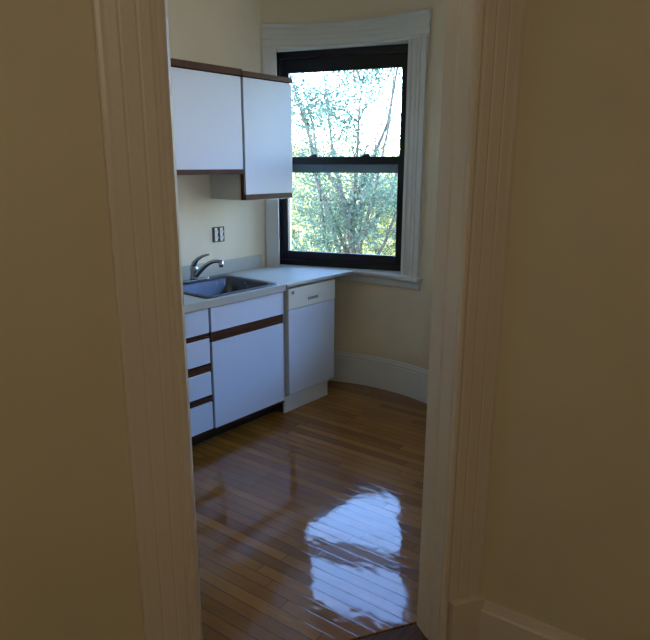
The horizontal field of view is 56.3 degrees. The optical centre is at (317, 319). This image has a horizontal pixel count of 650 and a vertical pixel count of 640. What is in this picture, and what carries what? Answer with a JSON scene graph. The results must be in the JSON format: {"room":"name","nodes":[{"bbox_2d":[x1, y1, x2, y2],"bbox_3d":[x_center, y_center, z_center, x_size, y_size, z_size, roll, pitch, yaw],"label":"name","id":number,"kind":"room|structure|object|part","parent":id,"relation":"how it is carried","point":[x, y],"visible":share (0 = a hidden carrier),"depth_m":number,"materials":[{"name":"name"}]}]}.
{"room":"hallway","nodes":[
{"label":"hallway","id":0,"kind":"room"},
{"bbox_2d":[0,0,144,639],"bbox_3d":[-0.864,-0.164,1.431,3.540,2.950,0.130,-5,15,-19],"label":"wall","id":1,"kind":"structure","parent":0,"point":[69,568],"depth_m":1.50,"materials":[{"name":"paint"}]},
{"bbox_2d":[91,0,525,639],"bbox_3d":[0.017,0.004,1.764,1.140,2.460,0.180,-5,15,-19],"label":"door frame","id":2,"kind":"structure","parent":1,"relation":"attached to","point":[483,41],"depth_m":1.70,"materials":[{"name":"white paint"}]},
{"bbox_3d":[-0.421,0.028,1.546,0.163,2.100,0.040,-5,15,-19],"label":"casing","id":3,"kind":"part","parent":2,"relation":"part of","materials":[{"name":"white paint"}]},
{"bbox_3d":[0.496,-0.051,1.856,0.163,2.100,0.040,-5,15,-19],"label":"casing","id":4,"kind":"part","parent":2,"relation":"part of","materials":[{"name":"white paint"}]},
{"bbox_2d":[167,0,266,267],"bbox_3d":[-1.604,-0.662,3.382,0.250,2.950,3.530,12,19,39],"label":"wall","id":5,"kind":"structure","parent":0,"point":[227,33],"depth_m":4.12,"materials":[{"name":"beige paint"}]},
{"bbox_2d":[170,58,242,174],"bbox_3d":[-1.002,-1.159,3.498,0.356,0.632,1.213,12,19,39],"label":"upper cabinet","id":6,"kind":"object","parent":5,"relation":"attached to","point":[206,97],"visible":0.3,"depth_m":3.63,"materials":[{"name":"white laminate"}]},
{"bbox_2d":[212,226,224,242],"bbox_3d":[-0.698,-0.602,4.274,0.012,0.106,0.106,12,19,39],"label":"wall outlet","id":7,"kind":"object","parent":5,"relation":"attached to","point":[217,232],"visible":1,"depth_m":4.27,"materials":[{"name":"white plastic"}]},
{"bbox_2d":[182,255,261,279],"bbox_3d":[-1.069,-0.268,3.910,0.020,0.096,1.955,12,19,39],"label":"backsplash","id":8,"kind":"structure","parent":5,"relation":"attached to","point":[249,262],"depth_m":4.38,"materials":[{"name":"beige laminate"}]},
{"bbox_2d":[210,70,292,199],"bbox_3d":[-0.455,-1.229,4.133,0.358,0.796,0.455,12,19,39],"label":"upper cabinet","id":9,"kind":"object","parent":5,"relation":"attached to","point":[266,99],"visible":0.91,"depth_m":4.01,"materials":[{"name":"white wood"}]},
{"bbox_3d":[-0.348,-1.194,4.046,0.019,0.759,0.455,12,19,39],"label":"frame","id":10,"kind":"part","parent":9,"relation":"part of","materials":[{"name":"brown wood"}]},
{"bbox_3d":[-0.330,-1.207,4.034,0.017,0.718,0.442,12,19,39],"label":"door","id":11,"kind":"part","parent":9,"relation":"part of","materials":[{"name":"white laminate"}]},
{"bbox_2d":[192,380,426,639],"bbox_3d":[-0.365,0.989,2.957,3.200,0.040,4.494,12,19,39],"label":"floor","id":12,"kind":"structure","parent":0,"point":[309,515],"depth_m":2.94,"materials":[{"name":"brown wood"}]},
{"bbox_2d":[185,308,213,445],"bbox_3d":[-1.011,0.339,3.667,0.608,0.868,0.457,12,19,39],"label":"base cabinet","id":13,"kind":"object","parent":12,"relation":"on","point":[196,322],"visible":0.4,"depth_m":3.56,"materials":[{"name":"white laminate"}]},
{"bbox_3d":[-0.790,0.044,3.390,0.018,0.146,0.443,12,19,39],"label":"drawer","id":14,"kind":"part","parent":13,"relation":"part of","materials":[{"name":"white laminate"}]},
{"bbox_3d":[-0.794,0.135,3.421,0.026,0.018,0.448,12,19,39],"label":"grip rail","id":15,"kind":"part","parent":13,"relation":"part of","materials":[{"name":"brown wood"}]},
{"bbox_3d":[-0.806,0.342,3.485,0.005,0.783,0.457,12,19,39],"label":"frame","id":16,"kind":"part","parent":13,"relation":"part of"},
{"bbox_3d":[-0.790,0.221,3.435,0.018,0.152,0.443,12,19,39],"label":"drawer","id":17,"kind":"part","parent":13,"relation":"part of","materials":[{"name":"white laminate"}]},
{"bbox_3d":[-0.794,0.326,3.470,0.026,0.036,0.448,12,19,39],"label":"grip rail","id":18,"kind":"part","parent":13,"relation":"part of","materials":[{"name":"brown wood"}]},
{"bbox_3d":[-0.790,0.419,3.486,0.018,0.144,0.443,12,19,39],"label":"drawer","id":19,"kind":"part","parent":13,"relation":"part of","materials":[{"name":"white laminate"}]},
{"bbox_3d":[-0.794,0.515,3.518,0.026,0.026,0.448,12,19,39],"label":"grip rail","id":20,"kind":"part","parent":13,"relation":"part of","materials":[{"name":"brown wood"}]},
{"bbox_3d":[-0.790,0.618,3.537,0.018,0.173,0.443,12,19,39],"label":"drawer","id":21,"kind":"part","parent":13,"relation":"part of","materials":[{"name":"white laminate"}]},
{"bbox_3d":[-0.797,0.713,3.571,0.029,0.020,0.448,12,19,39],"label":"rail","id":22,"kind":"part","parent":13,"relation":"part of","materials":[{"name":"brown wood"}]},
{"bbox_2d":[206,292,283,439],"bbox_3d":[-0.660,0.239,4.061,0.608,0.868,0.615,12,19,39],"label":"base cabinet","id":23,"kind":"object","parent":12,"relation":"on","point":[246,338],"visible":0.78,"depth_m":3.84,"materials":[{"name":"white laminate"}]},
{"bbox_3d":[-0.455,0.241,3.878,0.005,0.783,0.615,12,19,39],"label":"frame","id":24,"kind":"part","parent":23,"relation":"part of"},
{"bbox_3d":[-0.441,0.044,3.818,0.028,0.059,0.607,12,19,39],"label":"grip rail","id":25,"kind":"part","parent":23,"relation":"part of","materials":[{"name":"brown wood"}]},
{"bbox_3d":[-0.435,-0.057,3.788,0.018,0.148,0.606,12,19,39],"label":"false drawer","id":26,"kind":"part","parent":23,"relation":"part of","materials":[{"name":"white laminate"}]},
{"bbox_3d":[-0.435,0.340,3.890,0.018,0.548,0.606,12,19,39],"label":"door","id":27,"kind":"part","parent":23,"relation":"part of","materials":[{"name":"white laminate"}]},
{"bbox_3d":[-0.445,0.614,3.966,0.029,0.016,0.610,12,19,39],"label":"rail","id":28,"kind":"part","parent":23,"relation":"part of","materials":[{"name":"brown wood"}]},
{"bbox_2d":[182,255,355,312],"bbox_3d":[-0.715,-0.231,3.854,0.640,0.140,2.322,12,19,39],"label":"countertop","id":29,"kind":"structure","parent":23,"relation":"on","point":[249,266],"depth_m":4.25,"materials":[{"name":"beige laminate"}]},
{"bbox_2d":[183,254,222,282],"bbox_3d":[-0.749,-0.338,3.975,0.264,0.188,0.236,12,19,39],"label":"kitchen faucet","id":30,"kind":"object","parent":29,"relation":"on","point":[195,272],"visible":0.92,"depth_m":4.01,"materials":[{"name":"silver metal"}]},
{"bbox_3d":[-0.826,-0.268,4.062,0.056,0.010,0.236,12,19,39],"label":"plate","id":31,"kind":"part","parent":30,"relation":"part of","materials":[{"name":"silver metal"}]},
{"bbox_3d":[-0.783,-0.388,4.011,0.145,0.109,0.043,7,16,25],"label":"lever","id":32,"kind":"part","parent":30,"relation":"part of","materials":[{"name":"silver metal"}]},
{"bbox_3d":[-0.728,-0.335,3.990,0.224,0.139,0.033,7,16,26],"label":"spout","id":33,"kind":"part","parent":30,"relation":"part of","materials":[{"name":"silver metal"}]},
{"bbox_2d":[183,274,277,298],"bbox_3d":[-0.654,-0.133,3.942,0.552,0.194,0.605,12,19,39],"label":"sink","id":34,"kind":"object","parent":29,"relation":"in","point":[224,284],"visible":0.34,"depth_m":4.09,"materials":[{"name":"grey metal"}]},
{"bbox_2d":[281,279,334,412],"bbox_3d":[-0.268,0.132,4.466,0.598,0.874,0.525,12,19,39],"label":"dishwasher","id":35,"kind":"object","parent":12,"relation":"on","point":[308,308],"visible":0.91,"depth_m":4.26,"materials":[{"name":"grey plastic"}]},
{"bbox_3d":[-0.086,0.546,4.374,0.015,0.118,0.464,12,19,39],"label":"kick plate","id":36,"kind":"part","parent":35,"relation":"part of","materials":[{"name":"paint"}]},
{"bbox_3d":[-0.053,0.181,4.312,0.041,0.600,0.485,12,19,39],"label":"door","id":37,"kind":"part","parent":35,"relation":"part of","materials":[{"name":"white metal"}]},
{"bbox_3d":[-0.051,-0.182,4.218,0.045,0.142,0.489,12,19,39],"label":"control panel","id":38,"kind":"part","parent":35,"relation":"part of","materials":[{"name":"beige plastic"}]},
{"bbox_2d":[261,0,445,370],"bbox_3d":[0.590,-0.827,4.026,0.857,2.950,2.624,-12,19,-40],"label":"wall","id":39,"kind":"structure","parent":0,"point":[382,321],"depth_m":4.26,"materials":[{"name":"beige paint"}]},
{"bbox_2d":[261,7,431,290],"bbox_3d":[0.188,-1.193,4.468,1.338,1.821,0.494,6,15,22],"label":"window","id":40,"kind":"structure","parent":39,"relation":"in","point":[401,269],"depth_m":4.28,"materials":[{"name":"white paint"}]},
{"bbox_3d":[-0.355,-1.165,4.494,0.082,1.563,0.018,-1,14,-4],"label":"casing","id":41,"kind":"part","parent":40,"relation":"part of","materials":[{"name":"white paint"}]},
{"bbox_3d":[0.206,-1.185,4.511,1.120,1.595,0.105,5,15,19],"label":"frame","id":42,"kind":"part","parent":40,"relation":"part of","materials":[{"name":"black paint"}]},
{"bbox_3d":[0.174,-0.827,4.586,0.956,0.782,0.035,5,15,19],"label":"sash","id":43,"kind":"part","parent":40,"relation":"part of","materials":[{"name":"black paint"}]},
{"bbox_3d":[0.188,-1.534,4.443,0.956,0.734,0.034,5,15,19],"label":"sash","id":44,"kind":"part","parent":40,"relation":"part of","materials":[{"name":"black paint"}]},
{"bbox_3d":[0.238,-1.207,4.566,1.110,1.580,0.017,5,15,19],"label":"storm frame","id":45,"kind":"part","parent":40,"relation":"part of","materials":[{"name":"grey metal"}]},
{"bbox_3d":[0.183,-1.962,4.127,1.203,0.163,0.177,6,15,21],"label":"head casing","id":46,"kind":"part","parent":40,"relation":"part of","materials":[{"name":"white paint"}]},
{"bbox_3d":[0.655,-1.069,4.121,0.030,1.563,0.143,-14,20,-43],"label":"casing","id":47,"kind":"part","parent":40,"relation":"part of","materials":[{"name":"white paint"}]},
{"bbox_2d":[328,351,428,403],"bbox_3d":[0.511,0.507,4.273,0.574,0.243,2.140,-12,19,-39],"label":"baseboard","id":48,"kind":"structure","parent":39,"relation":"attached to","point":[411,381],"depth_m":4.64,"materials":[{"name":"white paint"}]},
{"bbox_2d":[359,624,426,639],"bbox_3d":[0.012,1.210,2.087,0.810,0.043,0.149,-5,15,-19],"label":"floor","id":49,"kind":"structure","parent":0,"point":[413,632],"depth_m":2.22,"materials":[{"name":"brown wood"}]},
{"bbox_2d":[481,0,649,639],"bbox_3d":[1.785,-0.082,1.107,2.960,2.950,0.150,10,17,33],"label":"wall","id":50,"kind":"structure","parent":0,"point":[567,543],"depth_m":1.77,"materials":[{"name":"paint"}]},
{"bbox_2d":[478,600,584,639],"bbox_3d":[1.737,1.271,1.379,2.860,0.195,0.022,10,17,33],"label":"baseboard","id":51,"kind":"structure","parent":50,"relation":"attached to","point":[497,622],"depth_m":2.07,"materials":[{"name":"white paint"}]},
{"label":"outside","id":52,"kind":"structure","parent":0,"visible":0},
{"bbox_3d":[27.889,-5.953,52.903,140.000,0.300,106.800,12,19,39],"label":"lawn","id":53,"kind":"structure","parent":52,"visible":0},
{"bbox_2d":[291,98,357,251],"bbox_3d":[-0.983,-1.969,17.911,5.881,9.316,5.428,12,19,39],"label":"tree","id":54,"kind":"object","parent":53,"relation":"on","point":[294,132],"visible":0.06,"depth_m":17.19,"materials":[{"name":"green plant"}]},
{"bbox_2d":[291,124,377,250],"bbox_3d":[0.671,-3.747,25.871,6.973,8.818,6.906,12,19,39],"label":"tree","id":55,"kind":"object","parent":53,"relation":"on","point":[325,143],"visible":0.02,"depth_m":24.95,"materials":[{"name":"green plant"}]},
{"bbox_2d":[290,68,401,254],"bbox_3d":[0.381,-0.746,10.582,4.409,10.552,4.091,1,14,5],"label":"tree","id":56,"kind":"object","parent":53,"relation":"on","point":[331,228],"visible":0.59,"depth_m":9.59,"materials":[{"name":"green plant"}]},
{"bbox_2d":[292,137,399,254],"bbox_3d":[1.476,-0.260,14.233,5.157,7.832,5.249,12,19,39],"label":"tree","id":57,"kind":"object","parent":53,"relation":"on","point":[397,140],"visible":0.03,"depth_m":13.40,"materials":[{"name":"green plant"}]},
{"bbox_2d":[299,134,399,193],"bbox_3d":[1.576,-7.328,39.490,16.148,9.007,14.486,12,19,39],"label":"tree","id":58,"kind":"object","parent":53,"relation":"on","point":[371,140],"visible":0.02,"depth_m":38.14,"materials":[{"name":"green plant"}]},
{"bbox_2d":[374,137,398,254],"bbox_3d":[3.689,-2.279,19.898,6.070,8.940,6.376,12,19,39],"label":"tree","id":59,"kind":"object","parent":53,"relation":"on","point":[392,143],"visible":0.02,"depth_m":18.88,"materials":[{"name":"green plant"}]}
]}

